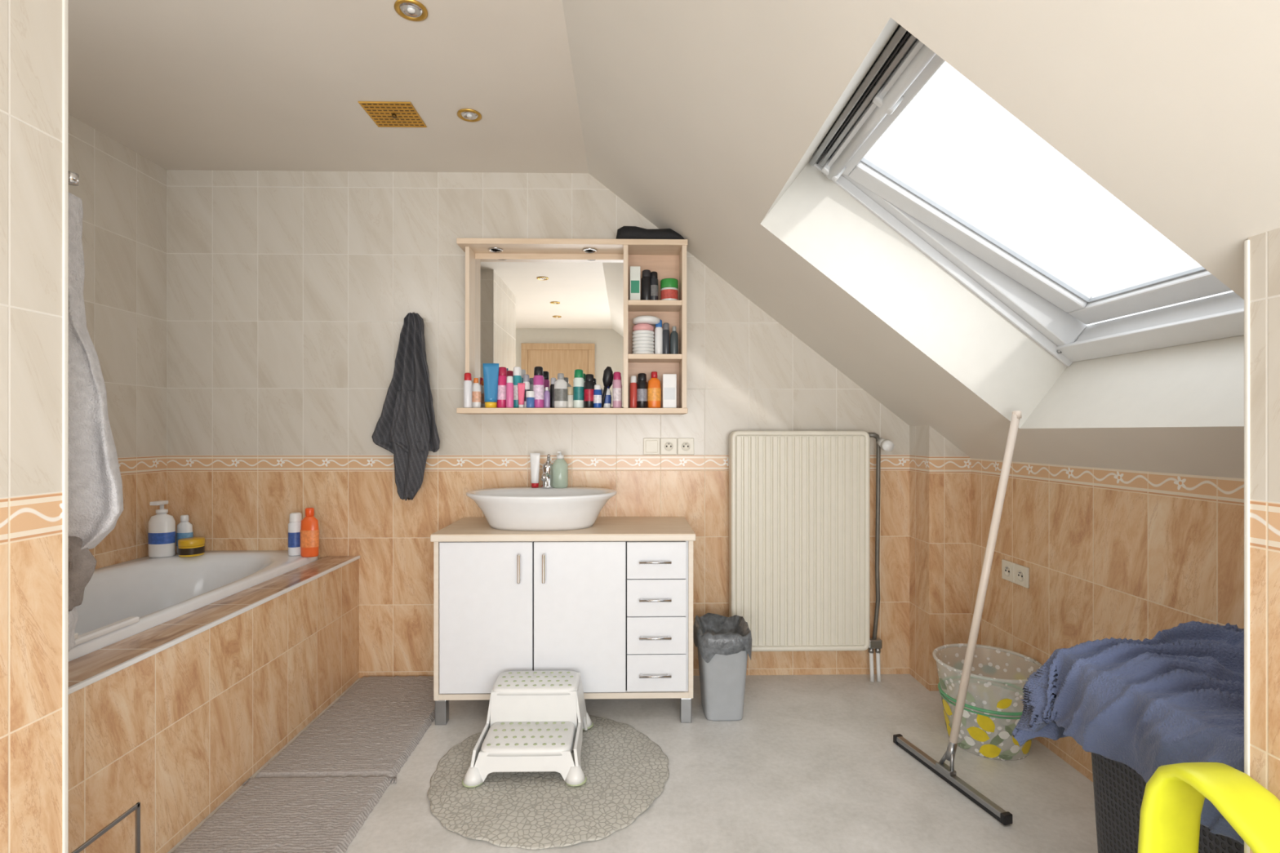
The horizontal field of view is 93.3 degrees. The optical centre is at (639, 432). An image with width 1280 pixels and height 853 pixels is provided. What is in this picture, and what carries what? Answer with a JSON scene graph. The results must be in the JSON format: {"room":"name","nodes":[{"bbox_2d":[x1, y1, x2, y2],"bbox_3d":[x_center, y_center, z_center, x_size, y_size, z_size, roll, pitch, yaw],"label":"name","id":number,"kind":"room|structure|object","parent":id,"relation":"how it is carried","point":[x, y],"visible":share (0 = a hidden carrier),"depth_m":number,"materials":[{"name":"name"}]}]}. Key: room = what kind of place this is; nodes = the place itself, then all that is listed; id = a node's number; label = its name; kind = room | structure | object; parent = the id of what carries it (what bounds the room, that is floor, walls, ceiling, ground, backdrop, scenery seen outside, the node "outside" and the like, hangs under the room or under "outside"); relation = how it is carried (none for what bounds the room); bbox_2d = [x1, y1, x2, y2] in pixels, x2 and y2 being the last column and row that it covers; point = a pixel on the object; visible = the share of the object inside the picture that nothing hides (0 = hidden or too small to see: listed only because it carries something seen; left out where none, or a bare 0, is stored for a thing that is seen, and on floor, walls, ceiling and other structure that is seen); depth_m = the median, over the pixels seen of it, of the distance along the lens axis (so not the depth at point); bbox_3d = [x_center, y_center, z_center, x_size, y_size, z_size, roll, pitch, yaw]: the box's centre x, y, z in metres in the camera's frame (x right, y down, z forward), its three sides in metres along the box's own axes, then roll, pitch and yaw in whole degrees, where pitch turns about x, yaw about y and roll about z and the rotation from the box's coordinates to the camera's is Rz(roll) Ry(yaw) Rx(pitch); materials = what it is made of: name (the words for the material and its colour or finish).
{"room":"bathroom","nodes":[
{"label":"bathroom","id":0,"kind":"room"},
{"bbox_2d":[0,0,62,852],"bbox_3d":[-1.574,-0.035,0.600,1.185,2.270,0.860,0,0,-1],"label":"wall","id":1,"kind":"structure","parent":0,"point":[31,30],"depth_m":0.98,"materials":[{"name":"beige tile"}]},
{"bbox_2d":[62,0,68,852],"bbox_3d":[-0.991,-0.035,1.040,0.008,2.270,0.009,0,0,-1],"label":"trim","id":2,"kind":"structure","parent":1,"relation":"attached to","point":[64,2],"depth_m":1.04,"materials":[{"name":"white paint"}]},
{"bbox_2d":[68,171,123,652],"bbox_3d":[-1.191,-0.029,1.204,0.280,0.993,0.228,0,0,36],"label":"bath towel","id":3,"kind":"object","parent":1,"relation":"hanging from","point":[95,497],"visible":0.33,"depth_m":1.21,"materials":[{"name":"white fabric"}]},
{"bbox_2d":[68,114,166,569],"bbox_3d":[-2.140,-0.035,1.855,0.100,2.270,1.670,0,0,-1],"label":"wall","id":4,"kind":"structure","parent":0,"point":[122,193],"depth_m":2.48,"materials":[{"name":"tile"}]},
{"bbox_2d":[68,0,588,173],"bbox_3d":[-1.180,-1.220,0.643,1.975,0.100,4.330,0,0,-1],"label":"ceiling","id":5,"kind":"structure","parent":0,"point":[212,85],"depth_m":2.03,"materials":[{"name":"paint"}]},
{"bbox_2d":[357,101,426,127],"bbox_3d":[-0.905,-1.164,2.221,0.185,0.011,0.175,0,0,-1],"label":"ceiling vent","id":6,"kind":"object","parent":5,"relation":"attached to","point":[384,113],"depth_m":2.21,"materials":[{"name":"gold metal"}]},
{"bbox_2d":[394,0,427,21],"bbox_3d":[-0.632,-1.165,1.668,0.088,0.008,0.088,0,0,-1],"label":"recessed light","id":7,"kind":"object","parent":5,"relation":"in","point":[411,10],"depth_m":1.67,"materials":[{"name":"gold metal"}]},
{"bbox_2d":[457,108,481,121],"bbox_3d":[-0.627,-1.165,2.223,0.088,0.008,0.088,0,0,-1],"label":"recessed light","id":8,"kind":"object","parent":5,"relation":"in","point":[465,114],"depth_m":2.22,"materials":[{"name":"gold metal"}]},
{"bbox_2d":[166,169,909,678],"bbox_3d":[-0.350,-0.035,2.774,3.715,2.270,0.100,0,0,-1],"label":"wall","id":9,"kind":"structure","parent":0,"point":[290,294],"depth_m":2.71,"materials":[{"name":"tile"}]},
{"bbox_2d":[371,311,439,500],"bbox_3d":[-1.024,-0.117,2.661,0.294,0.826,0.098,0,0,-1],"label":"hand towel","id":10,"kind":"object","parent":9,"relation":"attached to","point":[406,427],"visible":1,"depth_m":2.64,"materials":[{"name":"grey fabric"}]},
{"bbox_2d":[456,238,687,414],"bbox_3d":[-0.288,-0.453,2.644,0.980,0.742,0.158,0,0,-1],"label":"upper cabinet","id":11,"kind":"object","parent":9,"relation":"attached to","point":[565,306],"visible":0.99,"depth_m":2.70,"materials":[{"name":"brown wood"}]},
{"bbox_2d":[463,363,622,408],"bbox_3d":[-0.417,-0.202,2.615,0.676,0.192,0.103,0,0,-1],"label":"toiletry bottles","id":12,"kind":"object","parent":11,"relation":"in","point":[501,390],"visible":0.98,"depth_m":2.59},
{"bbox_2d":[616,226,684,239],"bbox_3d":[0.049,-0.862,2.637,0.307,0.075,0.070,0,0,-1],"label":"bag","id":13,"kind":"object","parent":11,"relation":"on","point":[624,232],"visible":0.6,"depth_m":2.61,"materials":[{"name":"black fabric"}]},
{"bbox_2d":[630,266,678,408],"bbox_3d":[0.062,-0.415,2.642,0.212,0.617,0.120,0,0,-1],"label":"toiletries","id":14,"kind":"object","parent":11,"relation":"in","point":[641,395],"visible":0.88,"depth_m":2.62,"materials":[{"name":"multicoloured plastic"}]},
{"bbox_2d":[643,438,693,454],"bbox_3d":[0.128,0.062,2.725,0.224,0.070,0.016,0,0,-1],"label":"wall socket","id":15,"kind":"object","parent":9,"relation":"attached to","point":[651,446],"visible":1,"depth_m":2.72,"materials":[{"name":"grey plastic"}]},
{"bbox_2d":[728,431,893,682],"bbox_3d":[0.745,0.546,2.664,0.697,1.108,0.159,0,0,-1],"label":"radiator","id":16,"kind":"object","parent":9,"relation":"attached to","point":[799,501],"visible":0.94,"depth_m":2.64,"materials":[{"name":"white metal"}]},
{"bbox_2d":[167,674,1097,852],"bbox_3d":[-0.313,1.150,0.669,3.800,0.100,4.350,0,0,-1],"label":"floor","id":17,"kind":"structure","parent":0,"point":[811,763],"depth_m":1.88,"materials":[{"name":"concrete"}]},
{"bbox_2d":[68,550,317,662],"bbox_3d":[-1.737,0.714,1.864,0.700,0.412,1.664,0,0,-1],"label":"bathtub","id":18,"kind":"object","parent":17,"relation":"on","point":[122,601],"visible":0.4,"depth_m":2.36,"materials":[{"name":"ceramic"}]},
{"bbox_2d":[74,632,78,639],"bbox_3d":[-1.405,0.496,1.428,0.040,0.019,0.119,0,0,11],"label":"razor","id":19,"kind":"object","parent":18,"relation":"on","point":[76,635],"visible":0.16,"depth_m":1.48,"materials":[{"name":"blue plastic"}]},
{"bbox_2d":[147,500,175,557],"bbox_3d":[-2.027,0.406,2.558,0.102,0.235,0.081,0,0,-1],"label":"wash bottle","id":20,"kind":"object","parent":18,"relation":"on","point":[162,526],"visible":1,"depth_m":2.54,"materials":[{"name":"white plastic"}]},
{"bbox_2d":[176,515,193,553],"bbox_3d":[-1.980,0.441,2.628,0.068,0.165,0.042,0,0,-1],"label":"lotion bottle","id":21,"kind":"object","parent":18,"relation":"on","point":[184,528],"visible":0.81,"depth_m":2.61,"materials":[{"name":"white plastic"}]},
{"bbox_2d":[177,537,204,557],"bbox_3d":[-1.917,0.489,2.584,0.094,0.070,0.094,0,0,-1],"label":"jar","id":22,"kind":"object","parent":18,"relation":"on","point":[192,546],"visible":1,"depth_m":2.55,"materials":[{"name":"yellow plastic"}]},
{"bbox_2d":[288,512,302,555],"bbox_3d":[-1.477,0.434,2.593,0.057,0.180,0.057,0,0,-1],"label":"bottle","id":23,"kind":"object","parent":18,"relation":"on","point":[295,518],"visible":0.81,"depth_m":2.57,"materials":[{"name":"white plastic"}]},
{"bbox_2d":[300,507,319,557],"bbox_3d":[-1.399,0.421,2.559,0.076,0.205,0.047,0,0,-1],"label":"shampoo bottle","id":24,"kind":"object","parent":18,"relation":"on","point":[309,531],"visible":1,"depth_m":2.54,"materials":[{"name":"orange plastic"}]},
{"bbox_2d":[68,555,359,852],"bbox_3d":[-1.309,0.825,1.871,0.148,0.550,1.667,0,0,-1],"label":"bathtub surround","id":25,"kind":"object","parent":17,"relation":"on","point":[168,720],"depth_m":1.71,"materials":[{"name":"beige tile"}]},
{"bbox_2d":[171,776,392,852],"bbox_3d":[-0.995,1.088,1.476,0.463,0.021,0.878,0,0,-1],"label":"bath rug","id":26,"kind":"object","parent":17,"relation":"on","point":[295,815],"visible":1,"depth_m":1.70,"materials":[{"name":"grey fabric"}]},
{"bbox_2d":[242,675,435,785],"bbox_3d":[-1.008,1.088,2.292,0.475,0.021,0.815,0,0,-1],"label":"bath rug","id":27,"kind":"object","parent":17,"relation":"on","point":[373,729],"visible":0.92,"depth_m":2.16,"materials":[{"name":"grey fabric"}]},
{"bbox_2d":[427,715,669,849],"bbox_3d":[-0.286,1.094,1.972,0.763,0.010,0.765,0,0,-1],"label":"bath mat","id":28,"kind":"object","parent":17,"relation":"on","point":[625,771],"visible":0.61,"depth_m":1.82,"materials":[{"name":"grey fabric"}]},
{"bbox_2d":[462,671,593,787],"bbox_3d":[-0.364,0.982,2.066,0.388,0.215,0.423,0,0,-1],"label":"step stool","id":29,"kind":"object","parent":28,"relation":"on","point":[535,719],"visible":1,"depth_m":2.03,"materials":[{"name":"plastic"}]},
{"bbox_2d":[430,516,695,724],"bbox_3d":[-0.290,0.740,2.483,0.993,0.720,0.477,0,0,-1],"label":"vanity cabinet","id":30,"kind":"object","parent":17,"relation":"on","point":[610,602],"visible":0.99,"depth_m":2.28,"materials":[{"name":"white laminate"}]},
{"bbox_2d":[466,486,617,530],"bbox_3d":[-0.399,0.309,2.468,0.608,0.140,0.424,0,0,-1],"label":"washbasin","id":31,"kind":"object","parent":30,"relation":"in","point":[528,508],"visible":0.99,"depth_m":2.32,"materials":[{"name":"white ceramic"}]},
{"bbox_2d":[529,453,540,488],"bbox_3d":[-0.458,0.164,2.637,0.034,0.150,0.034,0,0,38],"label":"toothpaste tube","id":32,"kind":"object","parent":31,"relation":"on","point":[535,457],"visible":1,"depth_m":2.63,"materials":[{"name":"white plastic"}]},
{"bbox_2d":[541,454,553,488],"bbox_3d":[-0.401,0.166,2.578,0.054,0.147,0.154,0,0,-1],"label":"faucet","id":33,"kind":"object","parent":31,"relation":"on","point":[547,476],"visible":1,"depth_m":2.61,"materials":[{"name":"silver metal"}]},
{"bbox_2d":[552,450,568,488],"bbox_3d":[-0.348,0.160,2.634,0.068,0.159,0.068,0,0,41],"label":"soap dispenser","id":34,"kind":"object","parent":31,"relation":"on","point":[560,467],"visible":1,"depth_m":2.61,"materials":[{"name":"green plastic"}]},
{"bbox_2d":[693,613,751,720],"bbox_3d":[0.323,0.922,2.392,0.214,0.353,0.252,0,0,-1],"label":"waste bin","id":35,"kind":"object","parent":17,"relation":"on","point":[723,644],"visible":1,"depth_m":2.29,"materials":[{"name":"grey plastic"}]},
{"bbox_2d":[893,410,1022,825],"bbox_3d":[1.068,0.515,1.941,0.235,1.168,0.471,0,0,-15],"label":"squeegee","id":36,"kind":"object","parent":17,"relation":"on","point":[947,773],"visible":1,"depth_m":1.90,"materials":[{"name":"metal"}]},
{"bbox_2d":[933,643,1040,760],"bbox_3d":[1.235,0.954,2.149,0.352,0.290,0.352,0,0,-1],"label":"laundry basket","id":37,"kind":"object","parent":17,"relation":"on","point":[984,717],"visible":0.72,"depth_m":2.12,"materials":[{"name":"plastic"}]},
{"bbox_2d":[1091,752,1244,852],"bbox_3d":[1.188,0.804,1.160,0.420,0.589,0.415,0,0,-1],"label":"laundry basket","id":38,"kind":"object","parent":17,"relation":"on","point":[1118,788],"visible":0.04,"depth_m":1.24,"materials":[{"name":"plastic"}]},
{"bbox_2d":[1012,621,1244,844],"bbox_3d":[1.161,0.576,1.195,0.530,0.346,0.529,0,0,-1],"label":"bath towel","id":39,"kind":"object","parent":38,"relation":"in","point":[1175,696],"visible":0.8,"depth_m":1.19,"materials":[{"name":"blue fabric"}]},
{"bbox_2d":[1137,762,1279,852],"bbox_3d":[0.848,0.796,0.791,0.105,0.609,0.394,0,0,-1],"label":"chair","id":40,"kind":"object","parent":17,"relation":"on","point":[1174,797],"visible":1,"depth_m":0.89,"materials":[{"name":"yellow plastic"}]},
{"bbox_2d":[562,0,1279,479],"bbox_3d":[0.704,-0.763,0.678,2.213,1.901,4.330,0,0,-1],"label":"ceiling","id":41,"kind":"structure","parent":0,"point":[708,118],"depth_m":1.50,"materials":[{"name":"paint"}]},
{"bbox_2d":[808,25,1244,366],"bbox_3d":[1.031,-0.606,1.513,0.957,0.773,0.994,0,0,-1],"label":"window","id":42,"kind":"structure","parent":41,"relation":"attached to","point":[1055,313],"depth_m":1.87,"materials":[{"name":"white paint"}]},
{"bbox_2d":[909,425,971,690],"bbox_3d":[1.320,0.534,2.665,0.180,1.132,0.180,0,0,-1],"label":"wall column","id":43,"kind":"structure","parent":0,"point":[940,473],"depth_m":2.58,"materials":[{"name":"tile"}]},
{"bbox_2d":[971,458,1244,782],"bbox_3d":[1.476,0.604,1.843,0.100,0.991,1.830,0,0,-1],"label":"wall","id":44,"kind":"structure","parent":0,"point":[1108,553],"depth_m":1.90,"materials":[{"name":"tile"}]},
{"bbox_2d":[1001,559,1029,588],"bbox_3d":[1.409,0.530,2.276,0.016,0.075,0.152,0,0,-1],"label":"wall socket","id":45,"kind":"object","parent":44,"relation":"attached to","point":[1017,574],"visible":1,"depth_m":2.27,"materials":[{"name":"grey plastic"}]},
{"bbox_2d":[1248,227,1279,852],"bbox_3d":[1.254,0.402,-0.226,0.620,1.397,2.300,0,0,-1],"label":"wall","id":46,"kind":"structure","parent":0,"point":[1264,247],"depth_m":0.89,"materials":[{"name":"beige tile"}]},
{"bbox_2d":[1244,239,1249,852],"bbox_3d":[0.924,0.404,0.918,0.008,1.393,0.007,0,0,-1],"label":"trim","id":47,"kind":"structure","parent":46,"relation":"attached to","point":[1246,243],"depth_m":0.92,"materials":[{"name":"white paint"}]}
]}

